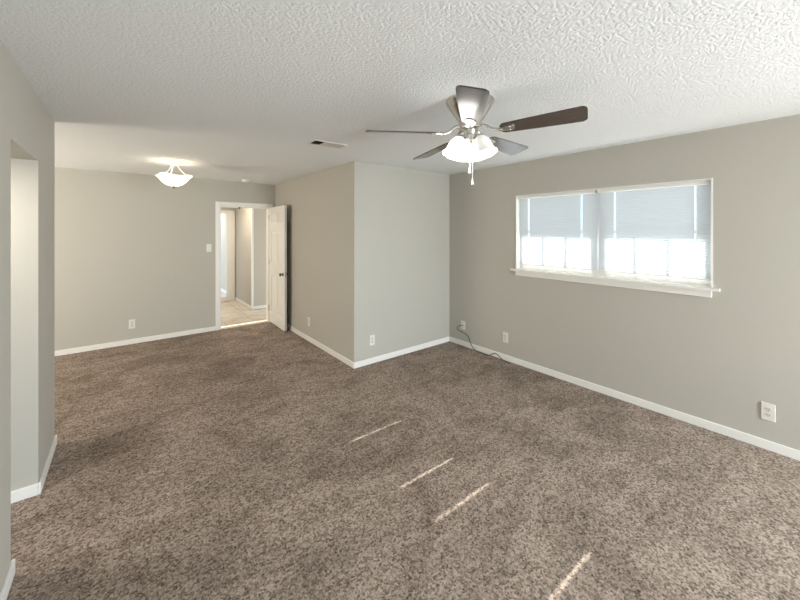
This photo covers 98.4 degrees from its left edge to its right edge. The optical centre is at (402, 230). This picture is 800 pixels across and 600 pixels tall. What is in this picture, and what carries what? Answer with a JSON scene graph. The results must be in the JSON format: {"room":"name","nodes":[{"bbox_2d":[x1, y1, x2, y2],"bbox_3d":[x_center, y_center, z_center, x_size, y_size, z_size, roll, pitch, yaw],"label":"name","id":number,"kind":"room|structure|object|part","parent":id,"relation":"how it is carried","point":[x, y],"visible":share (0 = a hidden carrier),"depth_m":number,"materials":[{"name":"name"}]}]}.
{"room":"empty living room","nodes":[
{"label":"empty living room","id":0,"kind":"room"},
{"bbox_2d":[0,40,10,591],"bbox_3d":[0.025,0.399,-0.807,0.130,2.440,6.110,0,0,-39],"label":"wall","id":1,"kind":"structure","parent":0,"point":[5,57],"depth_m":1.53,"materials":[{"name":"grey paint"}]},
{"bbox_2d":[0,559,14,599],"bbox_3d":[0.025,1.584,-0.798,0.143,0.070,6.123,0,0,-39],"label":"baseboard","id":2,"kind":"structure","parent":1,"relation":"attached to","point":[9,577],"depth_m":1.54,"materials":[{"name":"white paint"}]},
{"bbox_2d":[11,56,37,160],"bbox_3d":[-2.539,-0.626,1.470,1.279,0.390,0.650,0,0,-39],"label":"wall header","id":3,"kind":"structure","parent":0,"point":[24,100],"depth_m":1.84,"materials":[{"name":"grey paint"}]},
{"bbox_2d":[55,167,274,350],"bbox_3d":[-4.313,0.399,4.668,5.314,2.440,0.120,0,0,-39],"label":"wall","id":4,"kind":"structure","parent":0,"point":[129,246],"depth_m":4.95,"materials":[{"name":"grey paint"}]},
{"bbox_2d":[129,319,134,328],"bbox_3d":[-3.874,1.335,4.937,0.074,0.128,0.010,0,0,-39],"label":"wall outlet","id":5,"kind":"object","parent":4,"relation":"attached to","point":[131,322],"visible":1,"depth_m":4.93,"materials":[{"name":"white plastic"}]},
{"bbox_2d":[55,326,215,355],"bbox_3d":[-4.693,1.584,4.278,4.232,0.070,0.013,0,0,-39],"label":"baseboard","id":6,"kind":"structure","parent":4,"relation":"attached to","point":[201,330],"depth_m":4.92,"materials":[{"name":"white paint"}]},
{"bbox_2d":[206,244,211,251],"bbox_3d":[-3.112,0.278,5.542,0.074,0.124,0.019,0,0,-39],"label":"light switch","id":7,"kind":"object","parent":4,"relation":"attached to","point":[208,246],"visible":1,"depth_m":5.54,"materials":[{"name":"white plastic"}]},
{"bbox_2d":[215,201,272,329],"bbox_3d":[-2.724,0.572,5.933,0.912,2.093,0.136,0,0,-39],"label":"doorway","id":8,"kind":"structure","parent":4,"relation":"in","point":[218,205],"depth_m":5.69,"materials":[{"name":"white paint"}]},
{"bbox_2d":[269,205,287,330],"bbox_3d":[-2.129,0.599,5.830,0.139,2.015,0.797,0,0,-38],"label":"door","id":9,"kind":"structure","parent":8,"relation":"attached to","point":[278,274],"depth_m":5.75,"materials":[{"name":"white paint"}]},
{"bbox_2d":[221,207,265,305],"bbox_3d":[-4.314,0.399,8.334,4.700,2.440,5.600,0,0,-39],"label":"wall","id":10,"kind":"structure","parent":0,"point":[242,215],"depth_m":7.31,"materials":[{"name":"beige paint"}]},
{"bbox_2d":[221,210,234,301],"bbox_3d":[-4.473,0.574,7.642,1.385,2.090,0.080,0,0,-39],"label":"trim","id":11,"kind":"structure","parent":10,"relation":"attached to","point":[230,215],"depth_m":8.03,"materials":[{"name":"white paint"}]},
{"bbox_2d":[221,288,265,309],"bbox_3d":[-3.582,1.584,9.317,2.087,0.070,4.183,0,0,-39],"label":"baseboard","id":12,"kind":"structure","parent":10,"relation":"attached to","point":[222,290],"depth_m":7.21,"materials":[{"name":"white paint"}]},
{"bbox_2d":[251,208,253,306],"bbox_3d":[-3.083,0.404,7.066,0.038,2.430,0.038,0,0,-39],"label":"trim","id":13,"kind":"structure","parent":10,"relation":"attached to","point":[252,210],"depth_m":7.05,"materials":[{"name":"white paint"}]},
{"bbox_2d":[275,163,353,367],"bbox_3d":[-1.394,0.399,5.169,0.133,2.440,2.752,0,0,-39],"label":"wall","id":14,"kind":"structure","parent":0,"point":[317,203],"depth_m":4.79,"materials":[{"name":"grey paint"}]},
{"bbox_2d":[349,161,448,361],"bbox_3d":[0.070,0.399,4.656,1.749,2.440,0.120,0,0,-39],"label":"wall","id":15,"kind":"structure","parent":0,"point":[399,217],"depth_m":4.46,"materials":[{"name":"grey paint"}]},
{"bbox_2d":[370,334,374,345],"bbox_3d":[-0.376,1.336,4.215,0.074,0.128,0.010,0,0,-39],"label":"wall outlet","id":16,"kind":"object","parent":15,"relation":"attached to","point":[372,337],"visible":1,"depth_m":4.21,"materials":[{"name":"white plastic"}]},
{"bbox_2d":[353,337,448,368],"bbox_3d":[0.047,1.584,4.553,1.609,0.070,0.013,0,0,-39],"label":"baseboard","id":17,"kind":"structure","parent":15,"relation":"attached to","point":[361,363],"depth_m":4.46,"materials":[{"name":"white paint"}]},
{"bbox_2d":[0,0,799,184],"bbox_3d":[-0.564,-0.881,1.201,7.063,0.120,10.220,0,0,-39],"label":"ceiling","id":18,"kind":"structure","parent":0,"point":[226,90],"depth_m":1.79,"materials":[{"name":"white paint"}]},
{"bbox_2d":[156,160,192,187],"bbox_3d":[-2.737,-0.661,4.126,0.348,0.320,0.346,0,0,42],"label":"ceiling lamp","id":19,"kind":"object","parent":18,"relation":"attached to","point":[173,180],"visible":1,"depth_m":4.05,"materials":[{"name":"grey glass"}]},
{"bbox_3d":[-2.736,-0.596,4.125,0.346,0.134,0.346,0,0,42],"label":"lamp shade","id":20,"kind":"part","parent":19,"relation":"part of","materials":[{"name":"white glass"}]},
{"bbox_2d":[308,139,346,148],"bbox_3d":[-0.709,-0.816,3.265,0.330,0.010,0.156,0,0,-39],"label":"ceiling vent","id":21,"kind":"object","parent":18,"relation":"in","point":[315,142],"visible":1,"depth_m":3.25,"materials":[{"name":"white metal"}]},
{"bbox_2d":[365,85,587,184],"bbox_3d":[0.444,-0.554,2.224,1.255,0.535,1.279,0,0,-39],"label":"ceiling fan","id":22,"kind":"object","parent":18,"relation":"hanging from","point":[470,105],"visible":1,"depth_m":2.09,"materials":[{"name":"silver metal"}]},
{"bbox_3d":[0.007,-0.608,2.134,0.475,0.007,0.156,-1,13,-8],"label":"blade","id":23,"kind":"part","parent":22,"relation":"part of","materials":[{"name":"brown wood"}]},
{"bbox_3d":[0.241,-0.595,2.572,0.156,0.007,0.475,-14,4,-26],"label":"blade","id":24,"kind":"part","parent":22,"relation":"part of","materials":[{"name":"brown wood"}]},
{"bbox_3d":[0.341,-0.526,2.167,0.162,0.122,0.162,21,-6,-16],"label":"lamp shade","id":25,"kind":"part","parent":22,"relation":"part of","materials":[{"name":"white glass"}]},
{"bbox_3d":[0.446,-0.526,2.279,0.162,0.122,0.162,0,20,13],"label":"lamp shade","id":26,"kind":"part","parent":22,"relation":"part of","materials":[{"name":"white glass"}]},
{"bbox_3d":[0.432,-0.456,2.148,0.006,0.280,0.006,0,0,-39],"label":"pull chain","id":27,"kind":"part","parent":22,"relation":"part of","materials":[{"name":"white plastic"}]},
{"bbox_3d":[0.352,-0.631,1.777,0.156,0.007,0.475,13,0,10],"label":"blade","id":28,"kind":"part","parent":22,"relation":"part of","materials":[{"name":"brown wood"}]},
{"bbox_3d":[0.490,-0.526,2.132,0.162,0.122,0.162,-26,-18,40],"label":"lamp shade","id":29,"kind":"part","parent":22,"relation":"part of","materials":[{"name":"white glass"}]},
{"bbox_3d":[0.730,-0.610,2.486,0.475,0.007,0.156,1,-14,-44],"label":"blade","id":30,"kind":"part","parent":22,"relation":"part of","materials":[{"name":"brown wood"}]},
{"bbox_3d":[0.798,-0.632,1.994,0.475,0.007,0.156,-3,-14,28],"label":"blade","id":31,"kind":"part","parent":22,"relation":"part of","materials":[{"name":"brown wood"}]},
{"bbox_2d":[7,291,799,599],"bbox_3d":[-2.168,1.669,3.581,7.300,0.100,15.700,0,0,-39],"label":"floor","id":32,"kind":"structure","parent":0,"point":[248,462],"depth_m":2.18,"materials":[{"name":"brown carpet"}]},
{"bbox_2d":[11,98,54,490],"bbox_3d":[-2.936,0.399,1.965,1.279,2.440,0.620,0,0,-39],"label":"wall pier","id":33,"kind":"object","parent":32,"relation":"on","point":[32,181],"visible":0.8,"depth_m":2.11,"materials":[{"name":"grey paint"}]},
{"bbox_2d":[11,435,56,503],"bbox_3d":[-2.931,1.584,1.969,1.292,0.070,0.646,0,0,-39],"label":"baseboard","id":34,"kind":"object","parent":33,"relation":"attached to","point":[20,494],"visible":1,"depth_m":2.11,"materials":[{"name":"white paint"}]},
{"bbox_2d":[449,114,799,450],"bbox_3d":[2.997,0.399,2.294,0.140,2.440,7.228,0,0,-39],"label":"wall","id":35,"kind":"structure","parent":0,"point":[715,359],"depth_m":2.99,"materials":[{"name":"grey paint"}]},
{"bbox_2d":[461,320,464,329],"bbox_3d":[0.841,1.329,4.857,0.016,0.120,0.074,0,0,-39],"label":"cable plate","id":36,"kind":"object","parent":35,"relation":"attached to","point":[462,322],"visible":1,"depth_m":4.85,"materials":[{"name":"white plastic"}]},
{"bbox_2d":[457,325,511,364],"bbox_3d":[1.047,1.472,4.537,0.044,0.296,0.909,0,0,-37],"label":"cable","id":37,"kind":"object","parent":36,"relation":"hanging from","point":[459,325],"visible":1,"depth_m":4.60,"materials":[{"name":"grey plastic"}]},
{"bbox_2d":[503,332,507,342],"bbox_3d":[1.278,1.333,4.316,0.010,0.128,0.074,0,0,-39],"label":"wall outlet","id":38,"kind":"object","parent":35,"relation":"attached to","point":[505,334],"visible":1,"depth_m":4.31,"materials":[{"name":"white plastic"}]},
{"bbox_2d":[510,178,719,297],"bbox_3d":[1.975,0.058,3.531,0.185,0.968,1.907,0,0,-39],"label":"window","id":39,"kind":"structure","parent":35,"relation":"in","point":[703,288],"depth_m":3.35,"materials":[{"name":"white paint"}]},
{"bbox_2d":[519,190,597,270],"bbox_3d":[1.698,-0.003,3.852,0.044,0.823,0.893,0,0,-39],"label":"window blind","id":40,"kind":"object","parent":39,"relation":"attached to","point":[561,228],"visible":0.99,"depth_m":3.81,"materials":[{"name":"white plastic"}]},
{"bbox_3d":[1.492,0.008,4.103,0.005,0.785,0.034,0,0,16],"label":"ladder cord","id":41,"kind":"part","parent":40,"relation":"part of","materials":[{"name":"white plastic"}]},
{"bbox_3d":[1.697,0.403,3.850,0.024,0.012,0.881,0,0,-39],"label":"rail","id":42,"kind":"part","parent":40,"relation":"part of","materials":[{"name":"white plastic"}]},
{"bbox_3d":[1.874,0.008,3.628,0.005,0.785,0.034,0,0,16],"label":"ladder cord","id":43,"kind":"part","parent":40,"relation":"part of","materials":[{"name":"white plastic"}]},
{"bbox_3d":[1.734,0.219,3.900,0.025,0.440,0.834,0,0,-39],"label":"sash","id":44,"kind":"part","parent":39,"relation":"part of","materials":[{"name":"white paint"}]},
{"bbox_2d":[597,180,710,280],"bbox_3d":[2.252,-0.003,3.162,0.044,0.823,0.869,0,0,-39],"label":"window blind","id":45,"kind":"object","parent":39,"relation":"attached to","point":[650,231],"visible":0.98,"depth_m":3.11,"materials":[{"name":"white plastic"}]},
{"bbox_3d":[2.072,0.008,3.380,0.005,0.785,0.034,0,0,16],"label":"ladder cord","id":46,"kind":"part","parent":45,"relation":"part of","materials":[{"name":"white fabric"}]},
{"bbox_3d":[2.250,0.403,3.161,0.024,0.012,0.857,0,0,-39],"label":"rail","id":47,"kind":"part","parent":45,"relation":"part of","materials":[{"name":"white plastic"}]},
{"bbox_3d":[2.456,0.008,2.902,0.005,0.785,0.034,0,0,16],"label":"ladder cord","id":48,"kind":"part","parent":45,"relation":"part of","materials":[{"name":"white fabric"}]},
{"bbox_3d":[2.306,0.219,3.187,0.025,0.440,0.814,0,0,-39],"label":"sash","id":49,"kind":"part","parent":39,"relation":"part of","materials":[{"name":"white paint"}]},
{"bbox_2d":[449,336,799,460],"bbox_3d":[2.092,1.584,3.299,0.013,0.070,4.528,0,0,-39],"label":"baseboard","id":50,"kind":"structure","parent":35,"relation":"attached to","point":[792,453],"depth_m":3.08,"materials":[{"name":"white paint"}]},
{"bbox_2d":[761,401,774,421],"bbox_3d":[2.696,1.338,2.550,0.010,0.128,0.074,0,0,-39],"label":"wall outlet","id":51,"kind":"object","parent":35,"relation":"attached to","point":[767,409],"visible":1,"depth_m":2.55,"materials":[{"name":"white plastic"}]}
]}

